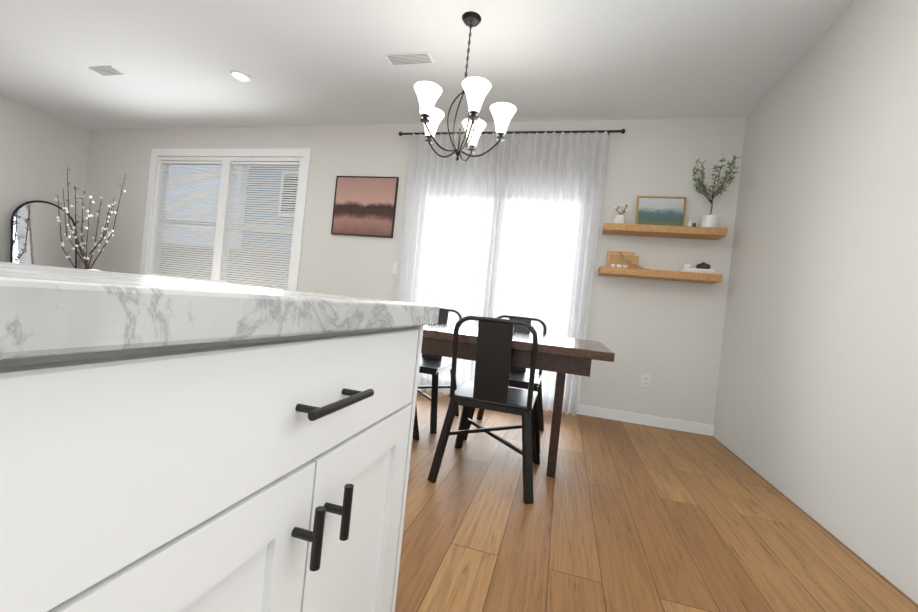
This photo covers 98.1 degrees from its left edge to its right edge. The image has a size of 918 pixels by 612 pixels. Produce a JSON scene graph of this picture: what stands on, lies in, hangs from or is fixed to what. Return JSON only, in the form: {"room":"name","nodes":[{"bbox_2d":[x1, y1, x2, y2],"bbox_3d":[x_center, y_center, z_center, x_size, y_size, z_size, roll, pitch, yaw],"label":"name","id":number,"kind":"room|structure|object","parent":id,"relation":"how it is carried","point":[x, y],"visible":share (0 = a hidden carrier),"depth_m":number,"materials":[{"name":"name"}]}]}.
{"room":"kitchen dining area","nodes":[
{"label":"kitchen dining area","id":0,"kind":"room"},
{"bbox_2d":[0,95,90,268],"bbox_3d":[-5.812,-1.083,3.406,0.150,2.780,4.620,6,0,15],"label":"wall","id":1,"kind":"structure","parent":0,"point":[41,151],"depth_m":4.95,"materials":[{"name":"white paint"}]},
{"bbox_2d":[78,118,745,424],"bbox_3d":[-1.400,-0.641,4.544,8.140,2.780,0.150,6,0,15],"label":"wall","id":2,"kind":"structure","parent":0,"point":[666,336],"depth_m":3.72,"materials":[{"name":"white paint"}]},
{"bbox_2d":[140,148,310,290],"bbox_3d":[-2.914,-0.999,4.910,2.410,1.840,0.170,6,0,15],"label":"window","id":3,"kind":"structure","parent":2,"relation":"in","point":[227,157],"depth_m":4.88,"materials":[{"name":"white"}]},
{"bbox_2d":[153,161,299,289],"bbox_3d":[-2.914,-1.009,4.905,2.070,1.530,0.038,6,0,15],"label":"window blinds","id":4,"kind":"object","parent":3,"relation":"attached to","point":[173,235],"visible":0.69,"depth_m":4.86,"materials":[{"name":"white plastic"}]},
{"bbox_2d":[331,176,398,237],"bbox_3d":[-1.037,-1.091,4.363,0.740,0.650,0.028,6,0,15],"label":"painting","id":5,"kind":"object","parent":2,"relation":"attached to","point":[364,205],"visible":0.98,"depth_m":4.35,"materials":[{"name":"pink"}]},
{"bbox_2d":[392,262,397,273],"bbox_3d":[-0.674,-0.405,4.266,0.075,0.120,0.006,6,0,15],"label":"light switch","id":6,"kind":"object","parent":2,"relation":"attached to","point":[394,270],"visible":0.58,"depth_m":4.27,"materials":[{"name":"white plastic"}]},
{"bbox_2d":[399,129,625,135],"bbox_3d":[0.449,-1.690,3.930,2.222,0.060,0.131,6,0,15],"label":"curtain rod","id":7,"kind":"object","parent":2,"relation":"attached to","point":[621,131],"visible":0.79,"depth_m":3.80,"materials":[{"name":"black metal"}]},
{"bbox_2d":[394,131,609,415],"bbox_3d":[0.299,-0.381,3.878,1.960,2.585,0.123,6,0,15],"label":"sheer curtain","id":8,"kind":"object","parent":7,"relation":"hanging from","point":[516,216],"visible":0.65,"depth_m":3.83,"materials":[{"name":"white fabric"}]},
{"bbox_2d":[486,274,581,413],"bbox_3d":[0.323,-0.176,4.048,1.920,2.210,0.130,6,0,15],"label":"sliding door","id":9,"kind":"structure","parent":2,"relation":"in","point":[581,377],"depth_m":3.90,"materials":[{"name":"white"}]},
{"bbox_2d":[641,374,650,387],"bbox_3d":[1.695,0.683,3.618,0.070,0.115,0.008,6,0,15],"label":"electrical outlet","id":10,"kind":"object","parent":2,"relation":"attached to","point":[645,382],"visible":1,"depth_m":3.62,"materials":[{"name":"white plastic"}]},
{"bbox_2d":[578,404,713,435],"bbox_3d":[1.664,1.029,3.616,1.140,0.090,0.014,6,0,15],"label":"baseboard","id":11,"kind":"structure","parent":2,"relation":"attached to","point":[668,423],"depth_m":3.59,"materials":[{"name":"white wood"}]},
{"bbox_2d":[598,223,727,283],"bbox_3d":[1.761,-0.466,3.516,0.960,0.447,0.214,6,0,15],"label":"floating shelf","id":12,"kind":"object","parent":2,"relation":"attached to","point":[689,232],"visible":1,"depth_m":3.44,"materials":[{"name":"brown wood"}]},
{"bbox_2d":[614,204,627,223],"bbox_3d":[1.457,-0.820,3.602,0.120,0.192,0.096,6,0,15],"label":"vase","id":13,"kind":"object","parent":12,"relation":"on","point":[619,218],"visible":0.94,"depth_m":3.57,"materials":[{"name":"white ceramic"}]},
{"bbox_2d":[606,251,649,268],"bbox_3d":[1.530,-0.413,3.583,0.371,0.169,0.161,6,0,15],"label":"cutting board","id":14,"kind":"object","parent":12,"relation":"in","point":[622,259],"visible":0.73,"depth_m":3.63,"materials":[{"name":"brown wood"}]},
{"bbox_2d":[635,196,685,225],"bbox_3d":[1.804,-0.837,3.571,0.400,0.299,0.063,6,0,15],"label":"landscape","id":15,"kind":"object","parent":12,"relation":"on","point":[659,210],"visible":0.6,"depth_m":3.57,"materials":[{"name":"teal paint"}]},
{"bbox_2d":[688,220,695,226],"bbox_3d":[2.013,-0.701,3.442,0.058,0.070,0.024,6,0,15],"label":"bottle","id":16,"kind":"object","parent":12,"relation":"on","point":[690,223],"visible":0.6,"depth_m":3.44,"materials":[{"name":"white ceramic"}]},
{"bbox_2d":[678,262,715,273],"bbox_3d":[2.043,-0.330,3.437,0.270,0.108,0.160,6,0,15],"label":"tray","id":17,"kind":"object","parent":12,"relation":"in","point":[703,267],"visible":0.88,"depth_m":3.38,"materials":[{"name":"white ceramic"}]},
{"bbox_2d":[692,154,739,227],"bbox_3d":[2.177,-0.967,3.405,0.348,0.633,0.385,6,0,15],"label":"potted plant","id":18,"kind":"object","parent":12,"relation":"on","point":[710,220],"visible":0.96,"depth_m":3.37,"materials":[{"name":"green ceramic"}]},
{"bbox_2d":[0,0,854,129],"bbox_3d":[-3.050,-2.229,0.460,9.540,0.100,8.950,6,0,15],"label":"ceiling","id":19,"kind":"structure","parent":0,"point":[308,62],"depth_m":3.11,"materials":[{"name":"white paint"}]},
{"bbox_2d":[89,66,125,75],"bbox_3d":[-3.332,-2.224,3.777,0.300,0.010,0.120,6,0,15],"label":"ceiling vent","id":20,"kind":"object","parent":19,"relation":"in","point":[107,70],"visible":0.98,"depth_m":3.77,"materials":[{"name":"white metal"}]},
{"bbox_2d":[230,70,250,81],"bbox_3d":[-1.983,-2.086,3.625,0.170,0.012,0.170,6,0,15],"label":"recessed light","id":21,"kind":"object","parent":19,"relation":"in","point":[240,76],"visible":1,"depth_m":3.62,"materials":[{"name":"white plastic"}]},
{"bbox_2d":[385,52,433,64],"bbox_3d":[-0.384,-1.919,3.096,0.360,0.010,0.120,6,0,15],"label":"ceiling vent","id":22,"kind":"object","parent":19,"relation":"in","point":[410,58],"visible":1,"depth_m":3.08,"materials":[{"name":"white metal"}]},
{"bbox_2d":[414,11,516,161],"bbox_3d":[0.046,-1.411,2.621,0.679,0.930,0.664,6,0,15],"label":"chandelier","id":23,"kind":"object","parent":19,"relation":"hanging from","point":[475,91],"visible":1,"depth_m":2.55,"materials":[{"name":"white glass"}]},
{"bbox_2d":[395,389,917,611],"bbox_3d":[-3.340,0.616,0.479,9.540,0.060,8.950,6,0,15],"label":"floor","id":24,"kind":"structure","parent":0,"point":[618,516],"depth_m":1.74,"materials":[{"name":"brown wood"}]},
{"bbox_2d":[10,200,76,268],"bbox_3d":[-5.212,-0.474,5.025,0.227,1.691,0.664,6,0,15],"label":"arched mirror","id":25,"kind":"object","parent":24,"relation":"on","point":[35,237],"visible":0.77,"depth_m":4.99,"materials":[{"name":"black metal"}]},
{"bbox_2d":[54,167,125,268],"bbox_3d":[-4.495,-0.605,4.732,0.640,2.078,0.614,6,0,15],"label":"plant","id":26,"kind":"object","parent":24,"relation":"on","point":[86,261],"visible":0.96,"depth_m":4.76,"materials":[{"name":"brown plant"}]},
{"bbox_2d":[143,273,275,288],"bbox_3d":[-2.929,0.147,4.265,2.300,0.905,0.960,6,0,15],"label":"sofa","id":27,"kind":"object","parent":24,"relation":"on","point":[236,283],"visible":0.04,"depth_m":4.41,"materials":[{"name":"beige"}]},
{"bbox_2d":[0,318,437,611],"bbox_3d":[-0.615,0.427,0.044,0.630,0.876,1.804,6,0,15],"label":"kitchen island","id":28,"kind":"object","parent":24,"relation":"on","point":[167,444],"depth_m":0.34,"materials":[{"name":"white wood"}]},
{"bbox_2d":[0,262,438,329],"bbox_3d":[-0.678,-0.040,0.074,0.835,0.040,1.840,6,0,15],"label":"island countertop","id":29,"kind":"structure","parent":28,"relation":"on","point":[32,297],"depth_m":0.28,"materials":[{"name":"white stone"}]},
{"bbox_2d":[413,407,419,440],"bbox_3d":[-0.534,0.422,2.427,0.543,0.873,0.575,6,0,12],"label":"chair","id":30,"kind":"object","parent":24,"relation":"on","point":[415,433],"depth_m":2.61,"materials":[{"name":"black wood"}]},
{"bbox_2d":[417,308,461,433],"bbox_3d":[-0.290,0.442,3.117,0.543,0.873,0.575,6,0,18],"label":"chair","id":31,"kind":"object","parent":24,"relation":"on","point":[434,366],"visible":0.42,"depth_m":2.98,"materials":[{"name":"black metal"}]},
{"bbox_2d":[427,316,539,503],"bbox_3d":[0.208,0.499,2.239,0.543,0.873,0.575,6,0,15],"label":"chair","id":32,"kind":"object","parent":24,"relation":"on","point":[488,388],"visible":1,"depth_m":2.03,"materials":[{"name":"black metal"}]},
{"bbox_2d":[464,315,546,452],"bbox_3d":[0.380,0.512,2.928,0.543,0.873,0.575,6,0,15],"label":"chair","id":33,"kind":"object","parent":24,"relation":"on","point":[518,377],"visible":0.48,"depth_m":3.06,"materials":[{"name":"black metal"}]},
{"bbox_2d":[421,323,614,477],"bbox_3d":[-0.108,0.519,2.602,1.950,0.760,0.840,6,0,15],"label":"dining table","id":34,"kind":"object","parent":24,"relation":"on","point":[562,357],"visible":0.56,"depth_m":2.18,"materials":[{"name":"brown wood"}]},
{"bbox_2d":[713,0,917,603],"bbox_3d":[1.318,-0.328,-0.732,0.150,2.780,8.950,6,0,15],"label":"wall","id":35,"kind":"structure","parent":0,"point":[816,413],"depth_m":2.08,"materials":[{"name":"white paint"}]},
{"label":"outside","id":36,"kind":"structure","parent":0,"visible":0},
{"bbox_2d":[159,244,289,289],"bbox_3d":[3.395,0.267,21.037,55.000,1.880,34.180,6,0,15],"label":"ground","id":37,"kind":"structure","parent":36,"point":[229,265],"depth_m":11.33,"materials":[{"name":"grey"}]},
{"bbox_2d":[234,167,298,253],"bbox_3d":[2.462,-2.926,15.466,19.379,7.959,9.550,6,0,15],"label":"house","id":38,"kind":"structure","parent":37,"relation":"on","point":[265,204],"depth_m":13.46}
]}

